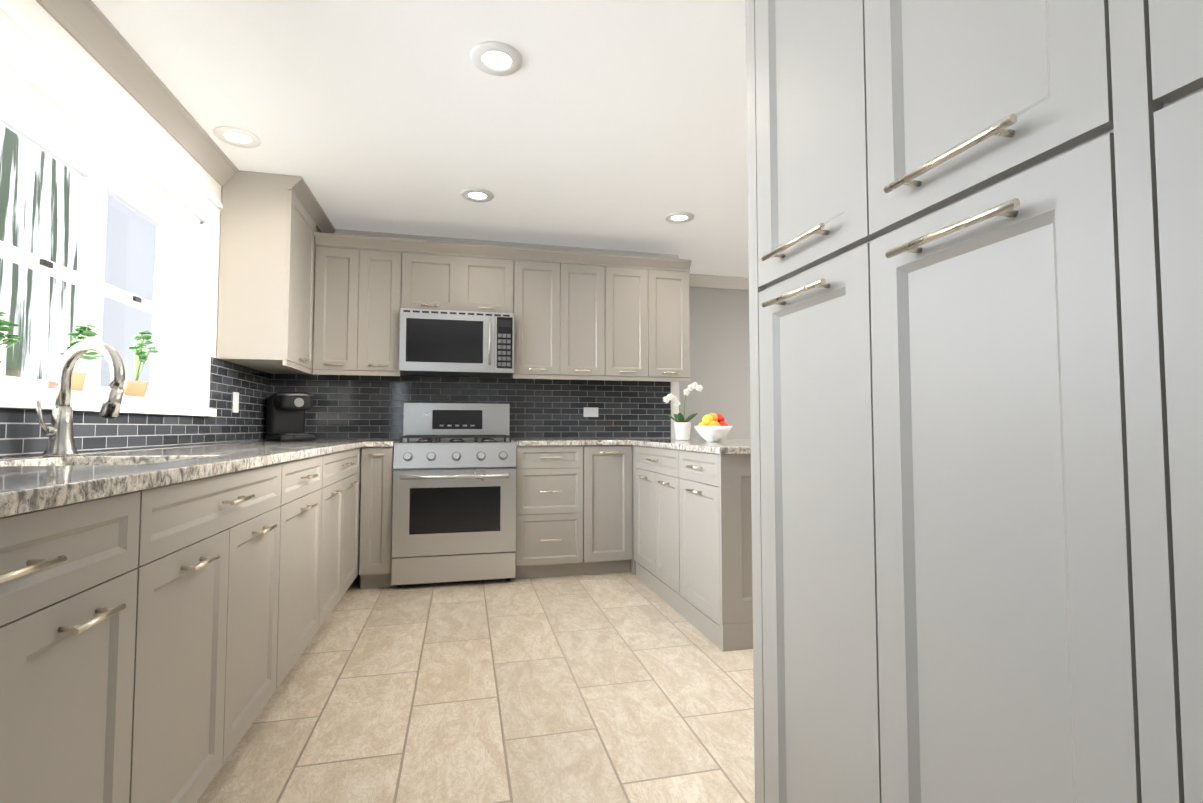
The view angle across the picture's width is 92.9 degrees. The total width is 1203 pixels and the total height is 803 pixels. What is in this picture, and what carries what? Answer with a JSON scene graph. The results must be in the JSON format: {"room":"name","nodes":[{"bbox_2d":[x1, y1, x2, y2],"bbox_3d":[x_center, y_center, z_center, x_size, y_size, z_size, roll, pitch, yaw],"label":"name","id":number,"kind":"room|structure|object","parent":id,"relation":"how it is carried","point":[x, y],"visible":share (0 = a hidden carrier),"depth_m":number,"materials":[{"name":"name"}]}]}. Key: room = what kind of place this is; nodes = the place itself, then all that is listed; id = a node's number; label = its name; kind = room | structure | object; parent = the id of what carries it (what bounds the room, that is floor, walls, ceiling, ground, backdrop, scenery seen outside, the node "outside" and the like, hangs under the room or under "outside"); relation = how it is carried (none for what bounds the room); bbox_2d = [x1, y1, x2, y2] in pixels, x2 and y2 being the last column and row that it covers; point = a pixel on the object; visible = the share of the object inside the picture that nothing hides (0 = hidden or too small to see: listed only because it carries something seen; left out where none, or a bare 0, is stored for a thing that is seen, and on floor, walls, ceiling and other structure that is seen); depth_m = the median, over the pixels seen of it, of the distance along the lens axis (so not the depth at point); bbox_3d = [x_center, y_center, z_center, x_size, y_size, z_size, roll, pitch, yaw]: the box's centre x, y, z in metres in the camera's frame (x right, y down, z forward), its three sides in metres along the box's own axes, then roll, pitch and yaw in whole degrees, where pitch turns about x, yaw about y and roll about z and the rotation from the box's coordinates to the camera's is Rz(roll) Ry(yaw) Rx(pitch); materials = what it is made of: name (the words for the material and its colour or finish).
{"room":"kitchen","nodes":[
{"label":"kitchen","id":0,"kind":"room"},
{"bbox_2d":[0,0,262,457],"bbox_3d":[-1.728,-0.168,1.122,0.200,2.440,7.300,1,-3,-14],"label":"wall","id":1,"kind":"structure","parent":0,"point":[45,24],"depth_m":2.26,"materials":[{"name":"white paint"}]},
{"bbox_2d":[0,0,222,416],"bbox_3d":[-1.922,-0.538,2.050,0.248,1.145,2.020,1,-3,-14],"label":"window","id":2,"kind":"structure","parent":1,"relation":"in","point":[179,306],"depth_m":2.29,"materials":[{"name":"white"}]},
{"bbox_2d":[0,312,21,363],"bbox_3d":[-1.818,-0.159,1.685,0.110,0.222,0.166,1,-3,-14],"label":"herb pot","id":3,"kind":"object","parent":2,"relation":"on","point":[3,325],"visible":1,"depth_m":1.73,"materials":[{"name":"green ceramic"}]},
{"bbox_2d":[54,324,102,390],"bbox_3d":[-1.911,-0.155,2.099,0.124,0.252,0.166,1,-3,-14],"label":"herb pot","id":4,"kind":"object","parent":2,"relation":"on","point":[78,380],"visible":0.69,"depth_m":2.08,"materials":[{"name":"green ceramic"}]},
{"bbox_2d":[124,331,158,396],"bbox_3d":[-2.013,-0.160,2.495,0.113,0.298,0.185,1,-3,-14],"label":"herb pot","id":5,"kind":"object","parent":2,"relation":"on","point":[136,388],"visible":1,"depth_m":2.47,"materials":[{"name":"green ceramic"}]},
{"bbox_2d":[0,357,270,456],"bbox_3d":[-1.552,-0.107,0.847,0.012,0.461,6.448,1,-3,-14],"label":"backsplash","id":6,"kind":"structure","parent":1,"relation":"attached to","point":[21,432],"depth_m":2.62,"materials":[{"name":"tile"}]},
{"bbox_2d":[233,392,238,412],"bbox_3d":[-2.156,0.005,3.369,0.006,0.120,0.080,1,-3,-14],"label":"electrical outlet plate","id":7,"kind":"object","parent":6,"relation":"attached to","point":[235,402],"visible":1,"depth_m":3.37,"materials":[{"name":"white plastic"}]},
{"bbox_2d":[36,0,238,185],"bbox_3d":[-1.818,-1.292,2.151,0.085,0.100,2.120,1,-3,-14],"label":"crown molding","id":8,"kind":"structure","parent":1,"relation":"attached to","point":[92,30],"depth_m":2.26,"materials":[{"name":"beige paint"}]},
{"bbox_2d":[217,170,328,373],"bbox_3d":[-1.971,-0.749,3.472,0.414,1.057,0.565,1,-3,-14],"label":"upper cabinet","id":9,"kind":"object","parent":1,"relation":"attached to","point":[304,288],"depth_m":3.21,"materials":[{"name":"beige paint"}]},
{"bbox_2d":[260,370,324,374],"bbox_3d":[-2.100,-0.731,3.870,0.350,1.057,0.391,1,-3,-14],"label":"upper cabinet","id":10,"kind":"object","parent":1,"relation":"attached to","point":[268,371],"depth_m":3.86,"materials":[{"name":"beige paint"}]},
{"bbox_2d":[92,0,748,276],"bbox_3d":[1.722,-1.378,2.016,7.400,0.060,7.360,1,-3,-14],"label":"ceiling","id":11,"kind":"structure","parent":0,"point":[621,125],"depth_m":2.58,"materials":[{"name":"white paint"}]},
{"bbox_2d":[213,126,260,147],"bbox_3d":[-1.799,-1.305,2.826,0.199,0.011,0.199,-2,-3,31],"label":"recessed light","id":12,"kind":"object","parent":11,"relation":"in","point":[234,136],"depth_m":2.82,"materials":[{"name":"white"}]},
{"bbox_2d":[461,188,493,201],"bbox_3d":[-0.766,-1.273,3.529,0.199,0.011,0.199,-2,-3,31],"label":"recessed light","id":13,"kind":"object","parent":11,"relation":"in","point":[471,194],"depth_m":3.53,"materials":[{"name":"white"}]},
{"bbox_2d":[470,41,521,75],"bbox_3d":[-0.408,-1.332,2.227,0.199,0.011,0.199,-2,-3,31],"label":"recessed light","id":14,"kind":"object","parent":11,"relation":"in","point":[495,58],"depth_m":2.22,"materials":[{"name":"white"}]},
{"bbox_2d":[665,211,693,223],"bbox_3d":[0.532,-1.255,3.905,0.199,0.011,0.199,-2,-3,31],"label":"recessed light","id":15,"kind":"object","parent":11,"relation":"in","point":[675,217],"depth_m":3.90,"materials":[{"name":"white"}]},
{"bbox_2d":[271,229,678,439],"bbox_3d":[-0.911,-0.007,4.641,3.050,2.440,0.600,1,-3,-14],"label":"wall","id":16,"kind":"structure","parent":0,"point":[674,392],"depth_m":4.46,"materials":[{"name":"white paint"}]},
{"bbox_2d":[325,234,372,375],"bbox_3d":[-1.771,-0.648,3.966,0.329,0.900,0.350,1,-3,-14],"label":"upper cabinet","id":17,"kind":"object","parent":16,"relation":"attached to","point":[347,264],"depth_m":3.81,"materials":[{"name":"beige paint"}]},
{"bbox_2d":[369,236,404,375],"bbox_3d":[-1.565,-0.646,4.017,0.330,0.900,0.350,1,-3,-14],"label":"upper cabinet","id":18,"kind":"object","parent":16,"relation":"attached to","point":[386,255],"depth_m":3.86,"materials":[{"name":"beige paint"}]},
{"bbox_2d":[405,239,468,310],"bbox_3d":[-1.191,-0.853,4.117,0.438,0.477,0.350,1,-3,-14],"label":"upper cabinet","id":19,"kind":"object","parent":16,"relation":"attached to","point":[436,273],"depth_m":3.95,"materials":[{"name":"beige paint"}]},
{"bbox_2d":[399,308,513,377],"bbox_3d":[-1.022,-0.404,4.080,0.756,0.418,0.459,1,-3,-14],"label":"microwave","id":20,"kind":"object","parent":19,"relation":"attached to","point":[445,343],"visible":1,"depth_m":3.90,"materials":[{"name":"silver metal"}]},
{"bbox_2d":[270,374,670,439],"bbox_3d":[-0.877,0.051,4.331,2.970,0.461,0.012,1,-3,-14],"label":"backsplash","id":21,"kind":"structure","parent":16,"relation":"attached to","point":[355,407],"depth_m":4.36,"materials":[{"name":"tile"}]},
{"bbox_2d":[583,407,597,416],"bbox_3d":[-0.083,0.085,4.512,0.120,0.075,0.007,1,-3,-14],"label":"electrical outlet plate","id":22,"kind":"object","parent":21,"relation":"attached to","point":[590,412],"visible":1,"depth_m":4.51,"materials":[{"name":"white plastic"}]},
{"bbox_2d":[469,244,516,317],"bbox_3d":[-0.880,-0.849,4.192,0.438,0.477,0.350,1,-3,-14],"label":"upper cabinet","id":23,"kind":"object","parent":16,"relation":"attached to","point":[492,269],"depth_m":4.04,"materials":[{"name":"beige paint"}]},
{"bbox_2d":[509,247,568,379],"bbox_3d":[-0.475,-0.634,4.281,0.394,0.900,0.350,1,-3,-14],"label":"upper cabinet","id":24,"kind":"object","parent":16,"relation":"attached to","point":[541,324],"depth_m":4.12,"materials":[{"name":"beige paint"}]},
{"bbox_2d":[565,251,616,379],"bbox_3d":[-0.177,-0.630,4.353,0.454,0.900,0.350,1,-3,-14],"label":"upper cabinet","id":25,"kind":"object","parent":16,"relation":"attached to","point":[592,276],"depth_m":4.20,"materials":[{"name":"beige paint"}]},
{"bbox_2d":[609,254,656,380],"bbox_3d":[0.147,-0.627,4.432,0.453,0.900,0.350,1,-3,-14],"label":"upper cabinet","id":26,"kind":"object","parent":16,"relation":"attached to","point":[636,275],"depth_m":4.28,"materials":[{"name":"beige paint"}]},
{"bbox_2d":[653,258,690,381],"bbox_3d":[0.445,-0.623,4.504,0.394,0.900,0.350,1,-3,-14],"label":"upper cabinet","id":27,"kind":"object","parent":16,"relation":"attached to","point":[673,325],"depth_m":4.35,"materials":[{"name":"beige paint"}]},
{"bbox_2d":[196,570,754,802],"bbox_3d":[1.722,1.119,1.902,7.400,0.060,7.360,1,-3,-14],"label":"floor","id":28,"kind":"structure","parent":0,"point":[628,687],"depth_m":2.06,"materials":[{"name":"tile"}]},
{"bbox_2d":[0,485,167,802],"bbox_3d":[-1.154,0.593,0.681,0.685,0.880,0.820,1,-3,-14],"label":"base cabinet","id":29,"kind":"object","parent":28,"relation":"on","point":[156,641],"depth_m":0.96,"materials":[{"name":"beige paint"}]},
{"bbox_2d":[160,455,323,748],"bbox_3d":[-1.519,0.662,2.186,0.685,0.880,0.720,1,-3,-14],"label":"base cabinet","id":30,"kind":"object","parent":28,"relation":"on","point":[242,579],"depth_m":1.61,"materials":[{"name":"beige paint"}]},
{"bbox_2d":[320,447,371,627],"bbox_3d":[-1.669,0.696,2.936,0.748,0.880,1.050,1,-3,-14],"label":"base cabinet","id":31,"kind":"object","parent":28,"relation":"on","point":[346,479],"depth_m":3.05,"materials":[{"name":"beige paint"}]},
{"bbox_2d":[0,440,367,517],"bbox_3d":[-1.311,0.167,1.392,0.715,0.033,5.476,1,-3,-14],"label":"countertop","id":32,"kind":"structure","parent":31,"relation":"on","point":[33,483],"depth_m":1.31,"materials":[{"name":"stone"}]},
{"bbox_2d":[35,341,124,455],"bbox_3d":[-1.570,-0.011,1.747,0.234,0.352,0.128,1,-3,-14],"label":"faucet","id":33,"kind":"object","parent":32,"relation":"on","point":[59,431],"visible":1,"depth_m":1.73,"materials":[{"name":"silver metal"}]},
{"bbox_2d":[264,392,315,440],"bbox_3d":[-2.074,0.100,3.816,0.304,0.320,0.228,-2,-3,41],"label":"pod coffee maker","id":34,"kind":"object","parent":32,"relation":"on","point":[285,416],"visible":1,"depth_m":3.77,"materials":[{"name":"black plastic"}]},
{"bbox_2d":[368,447,393,588],"bbox_3d":[-1.468,0.735,3.792,0.212,0.880,0.680,1,-3,-14],"label":"base cabinet","id":35,"kind":"object","parent":28,"relation":"on","point":[380,551],"depth_m":3.54,"materials":[{"name":"beige paint"}]},
{"bbox_2d":[368,439,402,446],"bbox_3d":[-1.448,0.278,3.841,0.166,0.033,0.646,1,-3,-14],"label":"countertop","id":36,"kind":"structure","parent":35,"relation":"on","point":[371,443],"depth_m":3.54,"materials":[{"name":"stone"}]},
{"bbox_2d":[391,403,515,587],"bbox_3d":[-0.989,0.590,3.896,0.756,1.180,0.716,1,-3,-14],"label":"range","id":37,"kind":"object","parent":28,"relation":"on","point":[454,497],"visible":1,"depth_m":3.63,"materials":[{"name":"silver metal"}]},
{"bbox_2d":[514,445,595,578],"bbox_3d":[-0.384,0.749,4.085,0.510,0.880,0.620,1,-3,-14],"label":"base cabinet","id":38,"kind":"object","parent":28,"relation":"on","point":[556,485],"depth_m":3.80,"materials":[{"name":"beige paint"}]},
{"bbox_2d":[596,445,623,573],"bbox_3d":[-0.026,0.752,4.172,0.346,0.880,0.620,1,-3,-14],"label":"base cabinet","id":39,"kind":"object","parent":28,"relation":"on","point":[609,458],"depth_m":3.89,"materials":[{"name":"beige paint"}]},
{"bbox_2d":[624,445,635,574],"bbox_3d":[0.422,0.756,4.255,0.685,0.880,0.670,1,-3,-14],"label":"base cabinet","id":40,"kind":"object","parent":28,"relation":"on","point":[629,450],"depth_m":3.91,"materials":[{"name":"beige paint"}]},
{"bbox_2d":[511,438,627,445],"bbox_3d":[-0.263,0.292,4.128,0.754,0.033,0.646,1,-3,-14],"label":"countertop","id":41,"kind":"structure","parent":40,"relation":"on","point":[608,441],"depth_m":3.83,"materials":[{"name":"stone"}]},
{"bbox_2d":[628,438,750,453],"bbox_3d":[0.708,0.270,3.654,0.864,0.033,2.026,1,-3,-14],"label":"countertop","id":42,"kind":"structure","parent":40,"relation":"on","point":[726,446],"depth_m":3.11,"materials":[{"name":"stone"}]},
{"bbox_2d":[663,382,702,439],"bbox_3d":[0.554,0.065,3.929,0.287,0.399,0.217,1,-3,-14],"label":"orchid plant","id":43,"kind":"object","parent":42,"relation":"on","point":[682,428],"visible":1,"depth_m":3.88,"materials":[{"name":"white plant"}]},
{"bbox_2d":[694,413,732,441],"bbox_3d":[0.672,0.156,3.432,0.230,0.173,0.230,1,-3,-14],"label":"fruit bowl","id":44,"kind":"object","parent":42,"relation":"on","point":[712,427],"visible":1,"depth_m":3.37,"materials":[{"name":"white ceramic"}]},
{"bbox_2d":[636,446,671,606],"bbox_3d":[0.628,0.724,3.544,0.620,0.880,0.910,1,-3,-14],"label":"base cabinet","id":45,"kind":"object","parent":28,"relation":"on","point":[653,464],"depth_m":3.48,"materials":[{"name":"beige paint"}]},
{"bbox_2d":[672,449,752,651],"bbox_3d":[0.775,0.696,2.938,0.620,0.880,0.580,1,-3,-14],"label":"base cabinet","id":46,"kind":"object","parent":28,"relation":"on","point":[712,515],"depth_m":2.66,"materials":[{"name":"beige paint"}]},
{"bbox_2d":[745,0,840,802],"bbox_3d":[0.693,-0.096,1.153,0.620,2.300,0.456,1,-3,-14],"label":"tall cabinet","id":47,"kind":"object","parent":28,"relation":"on","point":[797,657],"depth_m":1.15,"materials":[{"name":"beige paint"}]},
{"bbox_2d":[825,0,1052,802],"bbox_3d":[0.778,-0.112,0.800,0.620,2.300,0.508,1,-3,-14],"label":"tall cabinet","id":48,"kind":"object","parent":28,"relation":"on","point":[975,284],"depth_m":0.80,"materials":[{"name":"beige paint"}]},
{"bbox_2d":[1025,0,1202,802],"bbox_3d":[0.862,-0.128,0.454,0.620,2.300,0.508,1,-3,-14],"label":"tall cabinet","id":49,"kind":"object","parent":28,"relation":"on","point":[1114,88],"depth_m":0.57,"materials":[{"name":"beige paint"}]},
{"bbox_2d":[679,286,750,439],"bbox_3d":[2.405,0.047,5.815,4.190,2.440,0.120,1,-3,-14],"label":"wall","id":50,"kind":"structure","parent":0,"point":[719,349],"depth_m":5.47,"materials":[{"name":"grey paint"}]},
{"bbox_2d":[689,273,748,289],"bbox_3d":[2.430,-1.127,5.769,3.950,0.100,0.085,1,-3,-14],"label":"crown molding","id":51,"kind":"structure","parent":50,"relation":"attached to","point":[717,281],"depth_m":5.45,"materials":[{"name":"white wood"}]},
{"label":"outside","id":52,"kind":"structure","parent":0,"visible":0},
{"bbox_2d":[0,124,106,385],"bbox_3d":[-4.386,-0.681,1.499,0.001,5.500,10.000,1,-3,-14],"label":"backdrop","id":53,"kind":"structure","parent":52,"point":[21,201],"depth_m":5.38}
]}

